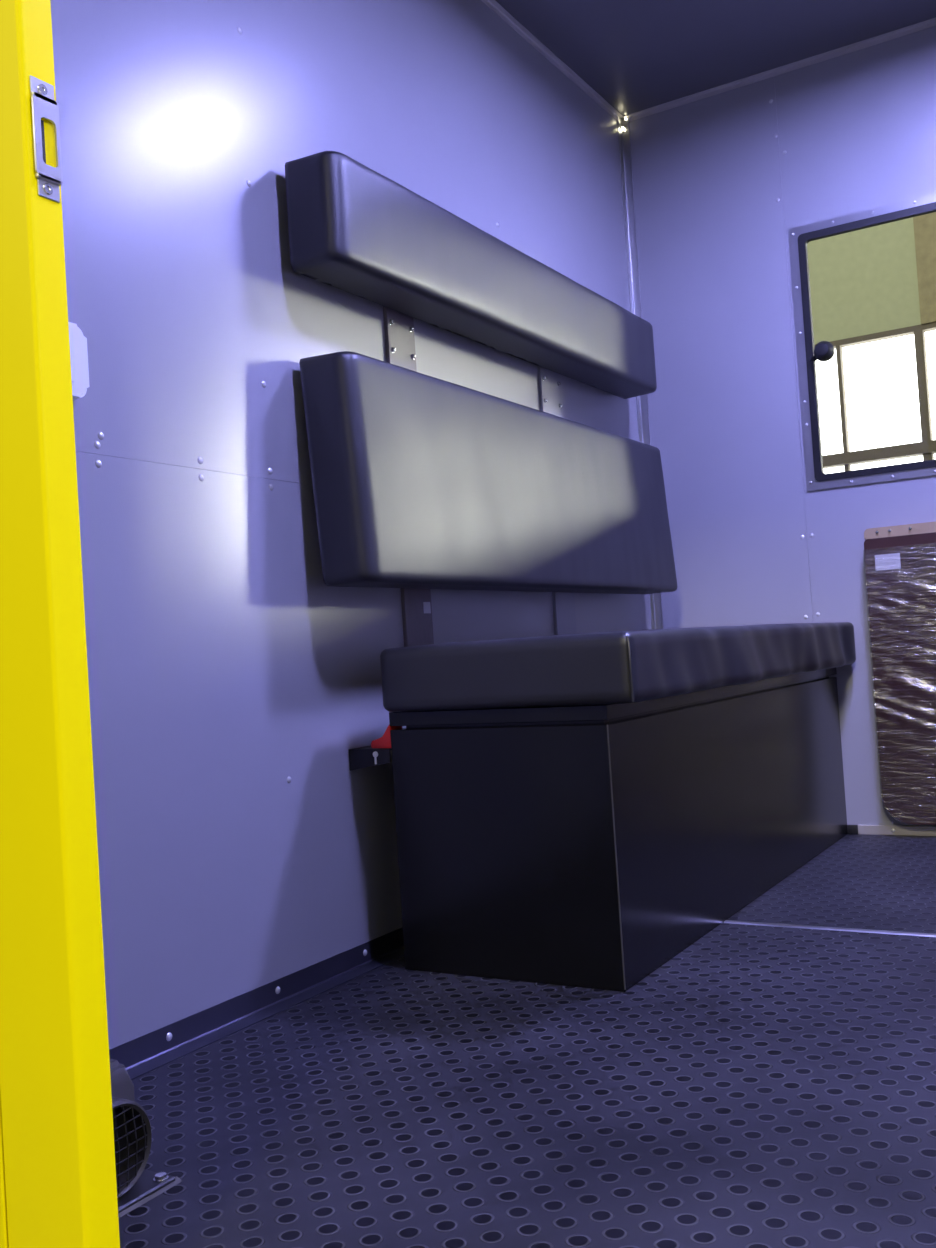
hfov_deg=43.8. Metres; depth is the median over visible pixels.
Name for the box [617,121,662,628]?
trim
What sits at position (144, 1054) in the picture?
baseboard
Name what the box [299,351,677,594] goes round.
backrest cushion
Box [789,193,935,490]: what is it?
window
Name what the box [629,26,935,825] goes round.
wall
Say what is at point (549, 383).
mounting bar
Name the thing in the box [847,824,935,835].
baseboard
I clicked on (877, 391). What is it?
window
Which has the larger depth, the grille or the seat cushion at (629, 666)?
the seat cushion at (629, 666)
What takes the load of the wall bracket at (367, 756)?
attached to the wall at (241, 850)
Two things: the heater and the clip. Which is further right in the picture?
the clip
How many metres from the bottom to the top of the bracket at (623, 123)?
0.035 m
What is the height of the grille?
0.084 m
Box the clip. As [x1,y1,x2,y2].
[371,725,401,747]
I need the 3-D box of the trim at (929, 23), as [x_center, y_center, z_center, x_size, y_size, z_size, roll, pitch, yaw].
[1.317,-1.488,2.743,2.080,0.014,0.014,-5,-2,31]
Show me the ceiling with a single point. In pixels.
(637, 55)
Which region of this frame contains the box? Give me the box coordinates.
[389,667,847,991]
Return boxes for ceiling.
[495,0,935,115]
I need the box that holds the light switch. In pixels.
[68,322,89,398]
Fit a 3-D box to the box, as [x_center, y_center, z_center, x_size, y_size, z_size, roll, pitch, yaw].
[0.419,0.344,2.472,0.403,0.434,1.429,-5,-2,31]
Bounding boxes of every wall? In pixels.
[50,0,651,1048]
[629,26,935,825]
[807,217,920,344]
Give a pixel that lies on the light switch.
(78, 350)
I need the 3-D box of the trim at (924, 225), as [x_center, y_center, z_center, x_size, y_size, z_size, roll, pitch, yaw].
[6.285,-6.316,16.004,0.380,4.360,0.150,-5,-2,31]
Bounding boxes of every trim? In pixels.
[481,0,623,120]
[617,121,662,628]
[621,17,935,121]
[724,920,935,936]
[913,212,935,323]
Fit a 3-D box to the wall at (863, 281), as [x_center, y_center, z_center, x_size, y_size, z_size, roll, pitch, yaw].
[7.615,-3.586,15.505,60.000,10.000,0.400,-5,-2,31]
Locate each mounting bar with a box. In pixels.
[383,306,433,646]
[537,366,576,634]
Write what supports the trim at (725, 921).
on the floor
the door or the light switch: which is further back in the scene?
the light switch
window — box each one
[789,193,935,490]
[814,322,935,473]
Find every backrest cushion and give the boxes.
[285,151,656,398]
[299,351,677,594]
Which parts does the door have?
panel, strike plate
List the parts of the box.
lid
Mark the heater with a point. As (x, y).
(136, 1185)
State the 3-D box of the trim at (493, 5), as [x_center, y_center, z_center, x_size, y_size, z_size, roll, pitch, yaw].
[-0.181,-1.404,2.252,0.014,0.014,2.400,-5,-2,31]
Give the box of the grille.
[113,1106,147,1192]
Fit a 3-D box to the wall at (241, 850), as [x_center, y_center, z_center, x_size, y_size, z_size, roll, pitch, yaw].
[-0.143,-0.411,2.243,0.053,2.000,2.400,-5,-2,31]
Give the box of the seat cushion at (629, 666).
[380,622,855,711]
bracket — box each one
[349,746,390,770]
[617,116,630,129]
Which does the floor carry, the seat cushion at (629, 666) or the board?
the board
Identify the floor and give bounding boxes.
[119,834,935,1247]
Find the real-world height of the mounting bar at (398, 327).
0.940 m
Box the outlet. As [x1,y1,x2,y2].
[112,1097,151,1198]
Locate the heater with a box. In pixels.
[110,1059,182,1218]
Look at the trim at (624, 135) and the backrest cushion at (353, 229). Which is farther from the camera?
the trim at (624, 135)
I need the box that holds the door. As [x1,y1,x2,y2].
[0,0,119,1247]
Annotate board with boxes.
[864,521,935,824]
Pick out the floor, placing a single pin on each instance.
(761, 1086)
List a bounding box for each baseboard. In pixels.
[109,928,403,1079]
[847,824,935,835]
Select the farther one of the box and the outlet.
the box

